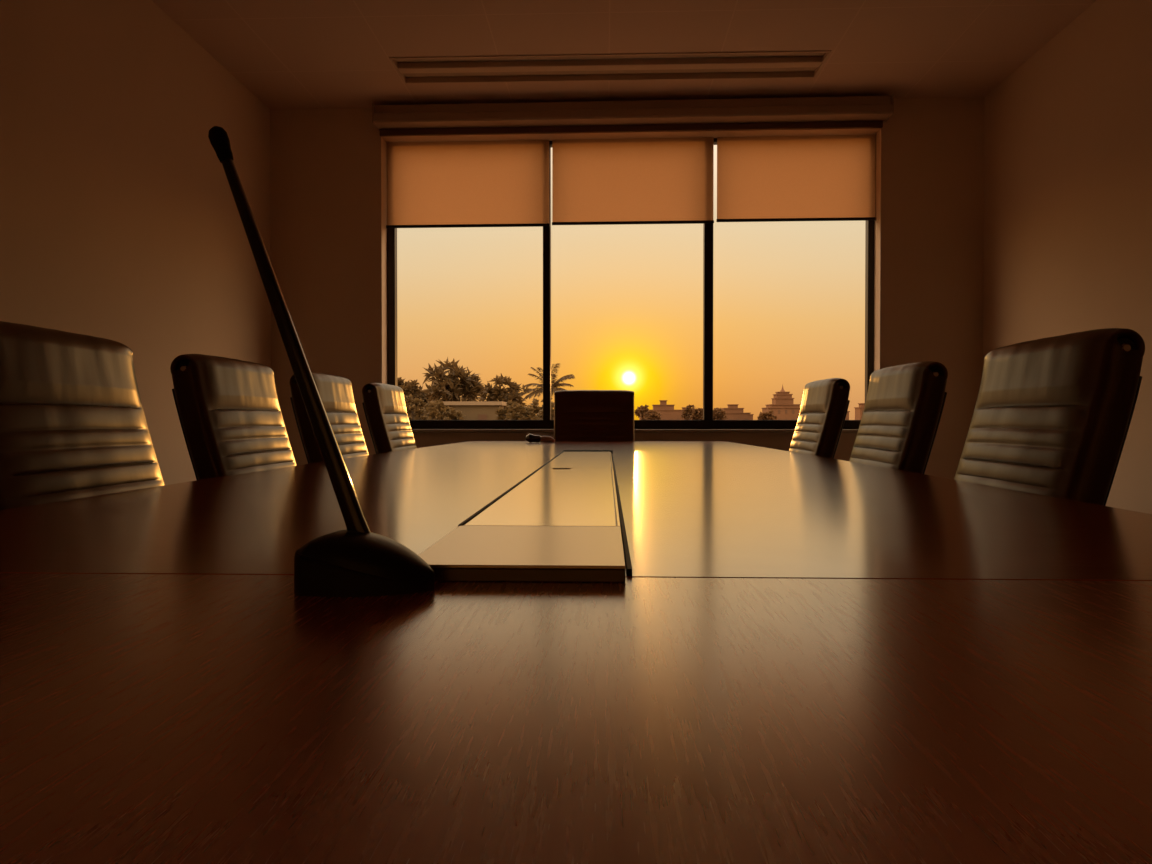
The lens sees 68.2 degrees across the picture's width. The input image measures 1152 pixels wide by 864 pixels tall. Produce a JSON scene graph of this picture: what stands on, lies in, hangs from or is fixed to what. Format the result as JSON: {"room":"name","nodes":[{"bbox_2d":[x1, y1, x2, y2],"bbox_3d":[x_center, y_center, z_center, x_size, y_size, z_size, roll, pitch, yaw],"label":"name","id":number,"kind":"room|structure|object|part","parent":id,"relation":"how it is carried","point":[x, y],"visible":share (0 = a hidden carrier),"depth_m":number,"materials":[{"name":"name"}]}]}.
{"room":"conference room","nodes":[
{"label":"conference room","id":0,"kind":"room"},
{"bbox_2d":[0,0,270,484],"bbox_3d":[-2.078,-0.531,1.469,0.200,2.720,8.000,0,1,2],"label":"wall","id":1,"kind":"structure","parent":0,"point":[120,220],"depth_m":3.62,"materials":[{"name":"beige paint"}]},
{"bbox_2d":[152,0,1096,109],"bbox_3d":[0.126,-1.964,1.369,4.610,0.150,8.000,0,1,2],"label":"ceiling","id":2,"kind":"structure","parent":0,"point":[289,54],"depth_m":4.19,"materials":[{"name":"paint"}]},
{"bbox_2d":[389,50,831,83],"bbox_3d":[0.170,-1.953,4.507,2.260,0.051,0.335,0,1,2],"label":"ceiling vent","id":3,"kind":"object","parent":2,"relation":"in","point":[752,64],"visible":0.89,"depth_m":4.51,"materials":[{"name":"white metal"}]},
{"bbox_3d":[0.174,-1.953,4.607,2.232,0.016,0.090,0,1,2],"label":"blade","id":4,"kind":"part","parent":3,"relation":"part of","materials":[{"name":"beige metal"}]},
{"bbox_3d":[0.170,-1.974,4.507,2.260,0.010,0.335,0,1,2],"label":"plate","id":5,"kind":"part","parent":3,"relation":"part of","materials":[{"name":"beige"}]},
{"bbox_3d":[0.167,-1.950,4.407,2.232,0.016,0.090,0,1,2],"label":"blade","id":6,"kind":"part","parent":3,"relation":"part of","materials":[{"name":"beige metal"}]},
{"bbox_2d":[270,96,984,478],"bbox_3d":[0.264,-0.583,5.130,4.650,2.720,0.251,0,1,3],"label":"wall","id":7,"kind":"structure","parent":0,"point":[328,166],"depth_m":5.03,"materials":[{"name":"beige paint"}]},
{"bbox_2d":[386,140,549,227],"bbox_3d":[-0.657,-1.505,5.162,1.000,0.522,0.020,0,1,3],"label":"roller blind","id":8,"kind":"object","parent":7,"relation":"attached to","point":[501,183],"visible":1,"depth_m":5.16,"materials":[{"name":"fabric"}]},
{"bbox_3d":[-0.657,-1.253,5.166,1.000,0.019,0.019,0,1,3],"label":"rail","id":9,"kind":"part","parent":8,"relation":"part of","materials":[{"name":"grey metal"}]},
{"bbox_2d":[387,138,873,428],"bbox_3d":[0.311,-0.893,5.178,2.944,1.750,0.070,0,1,3],"label":"window","id":10,"kind":"structure","parent":7,"relation":"attached to","point":[707,422],"depth_m":5.16,"materials":[{"name":"brown metal"}]},
{"bbox_2d":[372,94,893,136],"bbox_3d":[0.307,-1.840,4.944,2.986,0.148,0.140,0,1,3],"label":"box","id":11,"kind":"object","parent":7,"relation":"attached to","point":[854,112],"visible":1,"depth_m":4.92,"materials":[{"name":"beige paint"}]},
{"bbox_2d":[552,137,713,224],"bbox_3d":[0.341,-1.508,5.113,0.972,0.516,0.020,0,1,3],"label":"roller blind","id":12,"kind":"object","parent":7,"relation":"attached to","point":[623,180],"visible":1,"depth_m":5.11,"materials":[{"name":"fabric"}]},
{"bbox_3d":[0.341,-1.259,5.116,0.972,0.019,0.019,0,1,3],"label":"rail","id":13,"kind":"part","parent":12,"relation":"part of","materials":[{"name":"grey metal"}]},
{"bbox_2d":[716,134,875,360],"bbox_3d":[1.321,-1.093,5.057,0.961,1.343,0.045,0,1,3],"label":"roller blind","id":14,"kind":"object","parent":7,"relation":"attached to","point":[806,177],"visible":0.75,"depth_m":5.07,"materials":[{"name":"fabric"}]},
{"bbox_3d":[1.322,-1.266,5.067,0.961,0.019,0.019,0,1,3],"label":"rail","id":15,"kind":"part","parent":14,"relation":"part of","materials":[{"name":"grey metal"}]},
{"bbox_3d":[1.765,-1.092,5.013,0.002,1.343,0.002,0,1,3],"label":"pull cord","id":16,"kind":"part","parent":14,"relation":"part of","materials":[{"name":"white plastic"}]},
{"bbox_2d":[983,0,1151,513],"bbox_3d":[2.329,-0.528,1.309,0.200,2.720,8.000,0,1,2],"label":"wall","id":17,"kind":"structure","parent":0,"point":[1068,132],"depth_m":3.89,"materials":[{"name":"beige paint"}]},
{"bbox_3d":[0.126,0.880,1.409,4.610,0.100,8.000,0,1,2],"label":"floor","id":18,"kind":"structure","parent":0,"visible":0},
{"bbox_2d":[0,321,164,509],"bbox_3d":[-0.491,0.337,1.320,0.718,0.990,0.587,0,1,2],"label":"office chair","id":19,"kind":"object","parent":18,"relation":"on","point":[73,423],"visible":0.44,"depth_m":1.26,"materials":[{"name":"black leather"}]},
{"bbox_2d":[170,354,295,479],"bbox_3d":[-0.468,0.328,1.957,0.718,0.990,0.587,0,1,2],"label":"office chair","id":20,"kind":"object","parent":18,"relation":"on","point":[229,412],"visible":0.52,"depth_m":1.80,"materials":[{"name":"black leather"}]},
{"bbox_3d":[-0.798,-0.129,1.730,0.015,0.015,0.009,0,1,2],"label":"rod","id":21,"kind":"part","parent":20,"relation":"part of","materials":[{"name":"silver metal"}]},
{"bbox_3d":[-0.759,0.131,1.744,0.139,0.442,0.014,0,1,2],"label":"rail","id":22,"kind":"part","parent":20,"relation":"part of","materials":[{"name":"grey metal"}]},
{"bbox_2d":[289,372,368,463],"bbox_3d":[-0.444,0.319,2.607,0.718,0.990,0.587,0,1,2],"label":"office chair","id":23,"kind":"object","parent":18,"relation":"on","point":[335,392],"visible":0.3,"depth_m":2.51,"materials":[{"name":"black leather"}]},
{"bbox_3d":[-0.735,0.122,2.394,0.139,0.442,0.014,0,1,2],"label":"rail","id":24,"kind":"part","parent":23,"relation":"part of","materials":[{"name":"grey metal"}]},
{"bbox_2d":[362,383,416,453],"bbox_3d":[-0.421,0.308,3.321,0.718,0.990,0.587,0,1,2],"label":"office chair","id":25,"kind":"object","parent":18,"relation":"on","point":[384,407],"visible":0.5,"depth_m":3.13,"materials":[{"name":"black leather"}]},
{"bbox_3d":[-0.712,0.112,3.108,0.139,0.442,0.014,0,1,2],"label":"rail","id":26,"kind":"part","parent":25,"relation":"part of","materials":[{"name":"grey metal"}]},
{"bbox_2d":[0,441,1151,863],"bbox_3d":[0.006,0.450,1.607,1.395,0.755,5.600,0,1,2],"label":"conference table","id":27,"kind":"object","parent":18,"relation":"on","point":[619,652],"visible":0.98,"depth_m":0.37,"materials":[{"name":"brown wood"}]},
{"bbox_2d":[208,126,434,596],"bbox_3d":[-0.174,-0.054,0.562,0.165,0.313,0.066,0,1,8],"label":"desk microphone","id":28,"kind":"object","parent":27,"relation":"on","point":[356,561],"visible":1,"depth_m":0.56,"materials":[{"name":"black plastic"}]},
{"bbox_3d":[-0.190,-0.056,0.577,0.113,0.273,0.010,0,1,11],"label":"stem","id":29,"kind":"part","parent":28,"relation":"part of","materials":[{"name":"black metal"}]},
{"bbox_3d":[-0.038,0.090,0.684,0.150,0.002,0.214,0,1,2],"label":"lid","id":30,"kind":"part","parent":27,"relation":"part of","materials":[{"name":"beige wood"}]},
{"bbox_2d":[525,434,554,442],"bbox_3d":[-0.173,0.029,4.130,0.144,0.045,0.045,0,1,2],"label":"adapter","id":31,"kind":"object","parent":27,"relation":"on","point":[530,438],"visible":1,"depth_m":4.12,"materials":[{"name":"black plastic"}]},
{"bbox_3d":[-0.017,0.083,1.268,0.142,0.004,0.953,0,1,2],"label":"lid","id":32,"kind":"part","parent":27,"relation":"part of","materials":[{"name":"beige wood"}]},
{"bbox_3d":[-0.001,0.080,1.640,0.157,0.017,2.072,0,1,2],"label":"hatch frame","id":33,"kind":"part","parent":27,"relation":"part of","materials":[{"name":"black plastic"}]},
{"bbox_3d":[0.018,0.069,2.206,0.142,0.004,0.922,0,1,2],"label":"lid","id":34,"kind":"part","parent":27,"relation":"part of","materials":[{"name":"beige wood"}]},
{"bbox_3d":[0.074,0.079,1.726,0.003,0.009,1.875,0,1,2],"label":"trim","id":35,"kind":"part","parent":27,"relation":"part of","materials":[{"name":"beige"}]},
{"bbox_2d":[554,390,633,440],"bbox_3d":[0.110,0.286,4.215,0.587,1.010,0.718,0,1,2],"label":"office chair","id":36,"kind":"object","parent":18,"relation":"on","point":[579,415],"visible":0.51,"depth_m":4.48,"materials":[{"name":"black leather"}]},
{"bbox_2d":[789,378,849,458],"bbox_3d":[0.539,0.314,2.938,0.718,0.990,0.587,0,1,2],"label":"office chair","id":37,"kind":"object","parent":18,"relation":"on","point":[825,403],"visible":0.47,"depth_m":2.77,"materials":[{"name":"black leather"}]},
{"bbox_3d":[0.815,0.117,2.752,0.139,0.442,0.014,0,1,2],"label":"rail","id":38,"kind":"part","parent":37,"relation":"part of","materials":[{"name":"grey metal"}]},
{"bbox_2d":[849,361,947,473],"bbox_3d":[0.508,0.325,2.149,0.718,0.990,0.587,0,1,2],"label":"office chair","id":39,"kind":"object","parent":18,"relation":"on","point":[904,404],"visible":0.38,"depth_m":2.00,"materials":[{"name":"black leather"}]},
{"bbox_3d":[0.785,0.128,1.963,0.139,0.442,0.014,0,1,2],"label":"rail","id":40,"kind":"part","parent":39,"relation":"part of","materials":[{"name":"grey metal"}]},
{"bbox_2d":[954,328,1144,505],"bbox_3d":[0.484,0.335,1.439,0.718,0.990,0.587,0,1,2],"label":"office chair","id":41,"kind":"object","parent":18,"relation":"on","point":[1052,416],"visible":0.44,"depth_m":1.31,"materials":[{"name":"black leather"}]},
{"bbox_3d":[0.761,0.138,1.254,0.139,0.442,0.014,0,1,2],"label":"rail","id":42,"kind":"part","parent":41,"relation":"part of","materials":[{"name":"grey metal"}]},
{"bbox_3d":[0.799,-0.122,1.236,0.015,0.015,0.009,0,1,2],"label":"rod","id":43,"kind":"part","parent":41,"relation":"part of","materials":[{"name":"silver metal"}]},
{"label":"outside","id":44,"kind":"structure","parent":0,"visible":0},
{"bbox_3d":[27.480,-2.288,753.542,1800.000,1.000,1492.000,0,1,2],"label":"ground","id":45,"kind":"structure","parent":44,"visible":0},
{"bbox_2d":[398,377,407,387],"bbox_3d":[-18.139,0.477,87.692,5.009,12.285,4.616,0,1,2],"label":"tree","id":46,"kind":"object","parent":45,"relation":"on","point":[401,383],"visible":0.12,"depth_m":87.33,"materials":[{"name":"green plant"}]},
{"bbox_2d":[405,394,428,419],"bbox_3d":[-11.211,2.162,59.520,3.407,9.716,3.276,0,1,2],"label":"shrub","id":47,"kind":"object","parent":45,"relation":"on","point":[417,403],"visible":0.32,"depth_m":59.22,"materials":[{"name":"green plant"}]},
{"bbox_2d":[402,380,433,410],"bbox_3d":[-15.556,0.724,83.636,5.392,11.907,5.214,0,1,2],"label":"tree","id":48,"kind":"object","parent":45,"relation":"on","point":[412,387],"visible":0.34,"depth_m":82.52,"materials":[{"name":"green plant"}]},
{"bbox_2d":[425,399,451,408],"bbox_3d":[-10.938,2.132,67.008,3.022,9.564,2.892,0,1,2],"label":"shrub","id":49,"kind":"object","parent":45,"relation":"on","point":[434,401],"visible":0.02,"depth_m":66.59,"materials":[{"name":"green plant"}]},
{"bbox_2d":[423,401,465,419],"bbox_3d":[-8.947,2.463,57.374,3.115,9.176,3.078,0,1,2],"label":"shrub","id":50,"kind":"object","parent":45,"relation":"on","point":[437,411],"visible":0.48,"depth_m":57.09,"materials":[{"name":"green plant"}]},
{"bbox_2d":[419,357,488,400],"bbox_3d":[-11.151,-0.072,76.805,7.060,13.691,6.843,0,1,2],"label":"tree","id":51,"kind":"object","parent":45,"relation":"on","point":[468,386],"visible":0.69,"depth_m":76.36,"materials":[{"name":"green plant"}]},
{"bbox_2d":[430,401,506,419],"bbox_3d":[-8.841,2.181,70.407,5.900,9.350,3.500,0,1,2],"label":"house","id":52,"kind":"structure","parent":45,"relation":"on","point":[473,410],"depth_m":68.80,"materials":[{"name":"paint"}]},
{"bbox_3d":[-8.841,-2.343,70.343,5.900,0.300,3.500,0,1,2],"label":"cornice","id":53,"kind":"part","parent":52,"relation":"part of","materials":[{"name":"brown"}]},
{"bbox_2d":[478,373,530,408],"bbox_3d":[-6.896,0.336,84.374,6.109,12.661,5.519,0,1,2],"label":"tree","id":54,"kind":"object","parent":45,"relation":"on","point":[495,393],"visible":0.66,"depth_m":83.31,"materials":[{"name":"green plant"}]},
{"bbox_2d":[495,400,524,419],"bbox_3d":[-5.128,2.205,66.230,3.079,9.441,2.683,0,1,29],"label":"shrub","id":55,"kind":"object","parent":45,"relation":"on","point":[500,412],"visible":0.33,"depth_m":65.98,"materials":[{"name":"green plant"}]},
{"bbox_2d":[504,404,539,419],"bbox_3d":[-3.536,2.528,58.149,2.880,9.024,3.027,0,1,2],"label":"shrub","id":56,"kind":"object","parent":45,"relation":"on","point":[527,412],"visible":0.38,"depth_m":57.81,"materials":[{"name":"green plant"}]},
{"bbox_2d":[524,398,551,416],"bbox_3d":[-2.779,2.120,64.159,3.234,9.668,2.800,0,1,2],"label":"shrub","id":57,"kind":"object","parent":45,"relation":"on","point":[535,403],"visible":0.07,"depth_m":63.47,"materials":[{"name":"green plant"}]},
{"bbox_2d":[537,401,553,419],"bbox_3d":[-1.254,2.383,60.041,3.427,9.259,3.598,0,1,2],"label":"shrub","id":58,"kind":"object","parent":45,"relation":"on","point":[540,414],"visible":0.09,"depth_m":59.54,"materials":[{"name":"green plant"}]},
{"bbox_2d":[520,363,574,401],"bbox_3d":[-2.382,0.519,72.135,4.744,12.642,4.960,0,1,2],"label":"palm tree","id":59,"kind":"object","parent":45,"relation":"on","point":[554,387],"visible":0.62,"depth_m":71.77,"materials":[{"name":"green plant"}]},
{"bbox_2d":[634,405,648,417],"bbox_3d":[22.986,-2.873,287.227,7.193,13.360,6.565,0,1,2],"label":"tree","id":60,"kind":"object","parent":45,"relation":"on","point":[639,412],"visible":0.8,"depth_m":286.13,"materials":[{"name":"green plant"}]},
{"bbox_2d":[641,410,661,419],"bbox_3d":[24.143,-1.673,273.346,8.147,11.359,7.671,0,1,2],"label":"tree","id":61,"kind":"object","parent":45,"relation":"on","point":[652,415],"visible":0.59,"depth_m":272.06,"materials":[{"name":"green plant"}]},
{"bbox_2d":[639,400,685,419],"bbox_3d":[31.220,-3.892,304.039,17.300,14.900,10.500,0,1,2],"label":"building","id":62,"kind":"structure","parent":45,"relation":"on","point":[668,412],"depth_m":298.99,"materials":[{"name":"concrete"}]},
{"bbox_2d":[680,404,694,419],"bbox_3d":[38.469,-2.781,286.789,6.974,13.190,7.332,0,1,2],"label":"tree","id":63,"kind":"object","parent":45,"relation":"on","point":[688,411],"visible":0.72,"depth_m":285.50,"materials":[{"name":"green plant"}]},
{"bbox_2d":[689,408,702,419],"bbox_3d":[39.283,-1.933,273.141,5.855,11.882,6.201,0,1,2],"label":"tree","id":64,"kind":"object","parent":45,"relation":"on","point":[697,414],"visible":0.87,"depth_m":271.63,"materials":[{"name":"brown plant"}]},
{"bbox_2d":[713,408,727,419],"bbox_3d":[47.932,-2.269,286.501,6.619,12.177,6.830,0,1,2],"label":"tree","id":65,"kind":"object","parent":45,"relation":"on","point":[718,413],"visible":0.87,"depth_m":284.74,"materials":[{"name":"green plant"}]},
{"bbox_2d":[722,404,749,419],"bbox_3d":[56.797,-3.250,308.119,11.700,13.500,8.500,0,1,2],"label":"building","id":66,"kind":"structure","parent":45,"relation":"on","point":[733,412],"depth_m":304.14,"materials":[{"name":"concrete"}]},
{"bbox_2d":[757,410,777,419],"bbox_3d":[61.221,-1.578,272.120,7.205,11.203,6.234,0,1,2],"label":"tree","id":67,"kind":"object","parent":45,"relation":"on","point":[762,416],"visible":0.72,"depth_m":270.97,"materials":[{"name":"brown plant"}]},
{"bbox_2d":[761,385,800,419],"bbox_3d":[72.305,-6.550,297.500,12.500,20.400,12.500,0,1,2],"label":"tower","id":68,"kind":"structure","parent":45,"relation":"on","point":[782,404],"depth_m":292.27,"materials":[{"name":"stone"}]},
{"bbox_3d":[72.305,-8.400,297.474,12.500,0.300,12.500,0,1,2],"label":"cornice","id":69,"kind":"part","parent":68,"relation":"part of","materials":[{"name":"ceramic"}]},
{"bbox_3d":[72.305,-9.500,297.458,10.100,0.300,10.500,0,1,2],"label":"cornice","id":70,"kind":"part","parent":68,"relation":"part of","materials":[{"name":"ceramic"}]},
{"bbox_2d":[854,403,864,419],"bbox_3d":[100.169,-3.186,296.531,4.500,13.700,6.500,0,1,2],"label":"building","id":71,"kind":"structure","parent":45,"relation":"on","point":[859,410],"depth_m":295.00,"materials":[{"name":"concrete"}]}
]}

